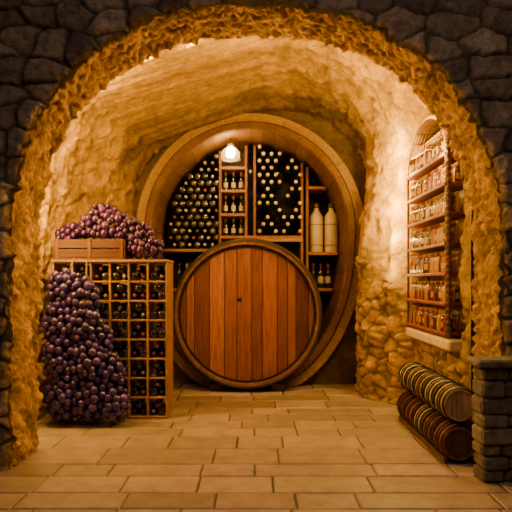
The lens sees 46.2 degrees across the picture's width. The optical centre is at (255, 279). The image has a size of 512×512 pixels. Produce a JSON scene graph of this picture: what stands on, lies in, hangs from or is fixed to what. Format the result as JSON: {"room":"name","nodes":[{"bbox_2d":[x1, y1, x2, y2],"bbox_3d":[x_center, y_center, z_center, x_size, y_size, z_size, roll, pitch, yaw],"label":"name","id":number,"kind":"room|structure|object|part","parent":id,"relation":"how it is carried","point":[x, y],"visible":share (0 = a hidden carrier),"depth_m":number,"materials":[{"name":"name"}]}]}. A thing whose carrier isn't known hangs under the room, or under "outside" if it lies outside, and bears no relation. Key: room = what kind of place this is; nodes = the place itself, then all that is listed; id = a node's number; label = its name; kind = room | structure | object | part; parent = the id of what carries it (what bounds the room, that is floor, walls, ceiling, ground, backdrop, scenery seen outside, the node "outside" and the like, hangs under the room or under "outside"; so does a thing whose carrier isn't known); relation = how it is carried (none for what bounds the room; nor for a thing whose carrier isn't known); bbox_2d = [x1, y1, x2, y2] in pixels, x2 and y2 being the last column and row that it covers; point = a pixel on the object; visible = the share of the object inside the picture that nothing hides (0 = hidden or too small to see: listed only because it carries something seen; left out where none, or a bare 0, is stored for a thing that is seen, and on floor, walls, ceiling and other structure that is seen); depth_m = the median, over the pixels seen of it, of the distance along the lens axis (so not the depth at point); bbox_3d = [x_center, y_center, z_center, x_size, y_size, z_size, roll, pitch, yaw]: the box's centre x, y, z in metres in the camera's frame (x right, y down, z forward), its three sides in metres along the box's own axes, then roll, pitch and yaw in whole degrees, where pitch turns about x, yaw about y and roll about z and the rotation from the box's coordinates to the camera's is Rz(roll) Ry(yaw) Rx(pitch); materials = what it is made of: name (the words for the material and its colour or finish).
{"room":"wine cellar","nodes":[
{"label":"wine cellar","id":0,"kind":"room"},
{"bbox_2d":[35,244,127,418],"bbox_3d":[-2.222,0.551,7.095,0.395,1.897,3.468,0,0,10],"label":"wall","id":1,"kind":"structure","parent":0,"point":[47,251],"depth_m":6.65,"materials":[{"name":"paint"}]},
{"bbox_2d":[38,36,441,244],"bbox_3d":[-0.094,-1.539,7.070,4.612,2.284,3.420,0,0,0],"label":"ceiling","id":2,"kind":"structure","parent":0,"point":[142,112],"depth_m":7.34,"materials":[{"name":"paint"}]},
{"bbox_2d":[127,110,365,384],"bbox_3d":[-0.080,-0.940,8.662,5.320,4.920,0.076,0,0,0],"label":"wall","id":3,"kind":"structure","parent":0,"point":[340,368],"depth_m":8.66,"materials":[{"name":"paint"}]},
{"bbox_2d":[0,0,511,470],"bbox_3d":[0.000,-1.815,4.987,9.860,6.690,0.746,0,0,0],"label":"stone archway","id":4,"kind":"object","parent":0,"point":[56,56],"depth_m":4.75,"materials":[{"name":"stone"}]},
{"bbox_2d":[0,371,511,511],"bbox_3d":[0.350,1.550,4.968,12.700,0.100,9.935,0,0,0],"label":"floor","id":5,"kind":"structure","parent":0,"point":[302,447],"depth_m":4.91,"materials":[{"name":"stone"}]},
{"bbox_2d":[41,257,131,424],"bbox_3d":[-1.772,0.631,6.246,0.924,1.735,0.443,0,0,0],"label":"cluster","id":6,"kind":"object","parent":5,"relation":"on","point":[70,379],"visible":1,"depth_m":6.17,"materials":[{"name":"purple food"}]},
{"bbox_2d":[51,260,173,417],"bbox_3d":[-1.585,0.640,6.715,1.270,1.720,0.470,0,0,0],"label":"wine rack","id":7,"kind":"object","parent":5,"relation":"on","point":[131,311],"visible":0.43,"depth_m":6.56,"materials":[{"name":"brown wood"}]},
{"bbox_2d":[54,239,131,259],"bbox_3d":[-1.810,-0.335,6.704,0.780,0.225,0.392,0,0,0],"label":"wooden crate","id":8,"kind":"object","parent":7,"relation":"on","point":[60,253],"visible":0.84,"depth_m":6.52,"materials":[{"name":"brown wood"}]},
{"bbox_2d":[55,198,163,258],"bbox_3d":[-1.630,-0.575,6.682,1.235,0.697,0.387,0,0,1],"label":"cluster","id":9,"kind":"object","parent":7,"relation":"on","point":[92,224],"visible":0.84,"depth_m":6.57,"materials":[{"name":"purple food"}]},
{"bbox_2d":[173,238,321,390],"bbox_3d":[-0.120,0.460,8.497,2.070,2.080,1.046,0,0,0],"label":"wine barrel","id":10,"kind":"object","parent":5,"relation":"on","point":[246,308],"visible":0.98,"depth_m":8.05,"materials":[{"name":"brown wood"}]},
{"bbox_2d":[136,113,363,386],"bbox_3d":[-0.080,-0.437,9.070,3.260,3.866,1.420,0,0,0],"label":"frame","id":11,"kind":"object","parent":5,"relation":"on","point":[260,125],"visible":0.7,"depth_m":8.49,"materials":[{"name":"brown wood"}]},
{"bbox_2d":[221,138,240,161],"bbox_3d":[-0.370,-1.910,8.750,0.292,0.330,0.292,0,0,0],"label":"pendant lamp","id":12,"kind":"object","parent":11,"relation":"hanging from","point":[230,153],"visible":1,"depth_m":8.67,"materials":[{"name":"glass"}]},
{"bbox_3d":[-0.370,-1.844,8.750,0.260,0.188,0.260,0,0,0],"label":"lamp shade","id":13,"kind":"part","parent":12,"relation":"part of","materials":[{"name":"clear glass"}]},
{"bbox_3d":[-0.080,-0.345,9.760,2.780,3.570,0.040,0,0,0],"label":"panel","id":14,"kind":"part","parent":11,"relation":"part of","materials":[{"name":"brown wood"}]},
{"bbox_2d":[164,145,337,295],"bbox_3d":[-0.066,-0.485,9.312,2.675,3.163,0.616,0,0,0],"label":"shelving","id":15,"kind":"object","parent":11,"relation":"attached to","point":[266,164],"visible":0.82,"depth_m":9.16,"materials":[{"name":"brown wood"}]},
{"bbox_2d":[397,362,476,463],"bbox_3d":[1.657,1.181,5.665,0.335,0.637,1.570,0,0,0],"label":"small wine casks","id":16,"kind":"object","parent":5,"relation":"on","point":[434,407],"visible":0.99,"depth_m":5.10,"materials":[{"name":"brown wood"}]},
{"bbox_2d":[466,356,511,481],"bbox_3d":[2.295,1.043,4.515,1.350,0.914,0.270,0,0,0],"label":"stone plinth","id":17,"kind":"object","parent":5,"relation":"on","point":[492,387],"visible":1,"depth_m":4.44,"materials":[{"name":"grey stone"}]},
{"bbox_2d":[354,135,474,427],"bbox_3d":[1.825,-0.091,7.080,0.736,3.182,3.403,0,0,-15],"label":"wall","id":18,"kind":"structure","parent":0,"point":[383,346],"depth_m":7.31,"materials":[{"name":"rough stone"},{"name":"plaster"}]},
{"bbox_2d":[406,327,474,351],"bbox_3d":[2.030,0.606,6.290,0.540,0.108,1.580,0,0,0],"label":"sill","id":19,"kind":"structure","parent":18,"relation":"attached to","point":[453,344],"depth_m":5.86,"materials":[{"name":"beige stone"}]},
{"bbox_2d":[406,116,466,338],"bbox_3d":[1.910,-0.575,6.340,0.290,2.250,1.440,0,0,0],"label":"shelf","id":20,"kind":"object","parent":19,"relation":"on","point":[427,164],"visible":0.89,"depth_m":6.19,"materials":[{"name":"brown wood"}]},
{"bbox_2d":[446,137,451,338],"bbox_3d":[1.790,-0.500,5.575,0.056,2.100,0.055,0,0,0],"label":"turned post","id":21,"kind":"object","parent":19,"relation":"on","point":[448,149],"visible":0.91,"depth_m":5.56,"materials":[{"name":"brown wood"}]}
]}

